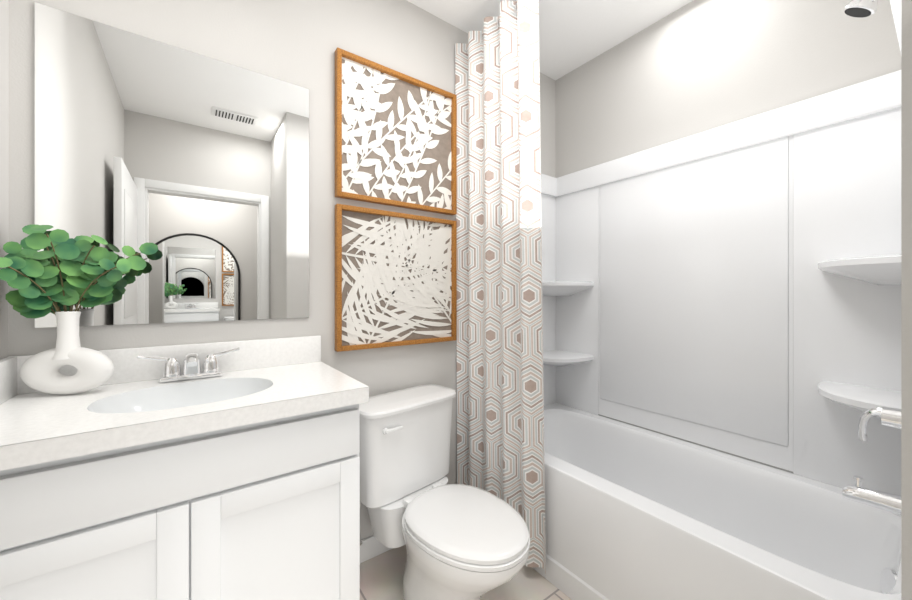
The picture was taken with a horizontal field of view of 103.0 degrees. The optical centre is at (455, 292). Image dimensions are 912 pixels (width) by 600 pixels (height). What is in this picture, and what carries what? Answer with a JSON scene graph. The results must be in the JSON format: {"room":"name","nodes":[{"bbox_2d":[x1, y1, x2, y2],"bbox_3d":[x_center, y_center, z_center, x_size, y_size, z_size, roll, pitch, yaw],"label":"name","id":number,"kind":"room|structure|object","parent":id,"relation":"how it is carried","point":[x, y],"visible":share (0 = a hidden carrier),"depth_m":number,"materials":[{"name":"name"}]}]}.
{"room":"bathroom","nodes":[
{"label":"bathroom","id":0,"kind":"room"},
{"bbox_2d":[0,0,7,359],"bbox_3d":[-0.626,-0.107,0.080,0.110,2.570,2.190,0,0,-36],"label":"wall","id":1,"kind":"structure","parent":0,"point":[3,164],"depth_m":0.97,"materials":[{"name":"grey paint"}]},
{"bbox_2d":[8,0,554,539],"bbox_3d":[-0.321,-0.107,1.730,2.553,2.570,0.110,0,0,-36],"label":"wall","id":2,"kind":"structure","parent":0,"point":[296,42],"depth_m":1.46,"materials":[{"name":"grey paint"}]},
{"bbox_2d":[35,2,308,327],"bbox_3d":[-0.889,-0.360,1.239,0.737,0.916,0.006,0,0,-36],"label":"vanity mirror","id":3,"kind":"object","parent":2,"relation":"attached to","point":[193,167],"visible":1,"depth_m":1.20,"materials":[{"name":"clear glass"}]},
{"bbox_2d":[360,535,392,562],"bbox_3d":[-0.249,1.130,1.706,0.751,0.094,0.013,0,0,-36],"label":"baseboard","id":4,"kind":"structure","parent":2,"relation":"attached to","point":[372,546],"depth_m":1.61,"materials":[{"name":"white wood"}]},
{"bbox_2d":[335,204,456,351],"bbox_3d":[-0.253,-0.063,1.688,0.612,0.612,0.034,0,0,-36],"label":"picture frame","id":5,"kind":"object","parent":2,"relation":"attached to","point":[395,278],"visible":1,"depth_m":1.66,"materials":[{"name":"white paper"}]},
{"bbox_2d":[335,47,456,214],"bbox_3d":[-0.253,-0.708,1.688,0.612,0.612,0.034,0,0,-36],"label":"picture frame","id":6,"kind":"object","parent":2,"relation":"attached to","point":[395,138],"visible":1,"depth_m":1.66,"materials":[{"name":"white paper"}]},
{"bbox_2d":[455,0,545,573],"bbox_3d":[0.467,-0.085,1.310,0.092,2.415,1.498,0,0,-36],"label":"shower curtain","id":7,"kind":"object","parent":2,"relation":"attached to","point":[500,412],"visible":0.94,"depth_m":1.60,"materials":[{"name":"white fabric"}]},
{"bbox_2d":[360,545,571,599],"bbox_3d":[0.189,1.208,-0.041,4.220,0.060,3.570,0,0,-36],"label":"floor","id":8,"kind":"structure","parent":0,"point":[381,576],"depth_m":1.47,"materials":[{"name":"tile"}]},
{"bbox_2d":[0,335,368,599],"bbox_3d":[-0.742,0.675,1.035,0.827,1.004,0.507,0,0,-36],"label":"bathroom vanity","id":9,"kind":"object","parent":8,"relation":"on","point":[132,478],"visible":1,"depth_m":0.88,"materials":[{"name":"white wood"}]},
{"bbox_2d":[0,224,158,394],"bbox_3d":[-1.013,0.046,0.996,0.301,0.463,0.175,0,0,-36],"label":"vase","id":10,"kind":"object","parent":9,"relation":"on","point":[33,275],"visible":1,"depth_m":0.97,"materials":[{"name":"white ceramic"}]},
{"bbox_2d":[137,347,239,382],"bbox_3d":[-0.839,0.232,1.152,0.269,0.091,0.120,0,0,-36],"label":"faucet","id":11,"kind":"object","parent":9,"relation":"on","point":[191,368],"visible":1,"depth_m":1.16,"materials":[{"name":"silver metal"}]},
{"bbox_2d":[359,384,529,599],"bbox_3d":[-0.081,0.809,1.378,0.486,0.736,0.738,0,0,-36],"label":"toilet","id":12,"kind":"object","parent":8,"relation":"on","point":[463,542],"visible":0.81,"depth_m":1.37,"materials":[{"name":"white ceramic"}]},
{"bbox_2d":[532,0,900,599],"bbox_3d":[0.793,0.133,1.548,0.747,2.089,1.498,0,0,-36],"label":"tub","id":13,"kind":"object","parent":8,"relation":"on","point":[722,355],"visible":0.79,"depth_m":1.45,"materials":[{"name":"white plastic"}]},
{"bbox_2d":[407,0,692,80],"bbox_3d":[0.189,-1.422,-0.041,4.220,0.060,3.570,0,0,-36],"label":"ceiling","id":14,"kind":"structure","parent":0,"point":[574,34],"depth_m":1.85,"materials":[{"name":"white paint"}]},
{"bbox_2d":[555,0,900,177],"bbox_3d":[1.172,-0.107,1.759,0.110,2.570,1.610,0,0,-36],"label":"wall","id":15,"kind":"structure","parent":0,"point":[693,67],"depth_m":1.67,"materials":[{"name":"grey paint"}]},
{"bbox_2d":[901,0,911,599],"bbox_3d":[1.034,-0.107,0.728,1.333,2.570,0.110,0,0,-36],"label":"wall","id":16,"kind":"structure","parent":0,"point":[906,299],"depth_m":0.38,"materials":[{"name":"grey paint"}]}
]}

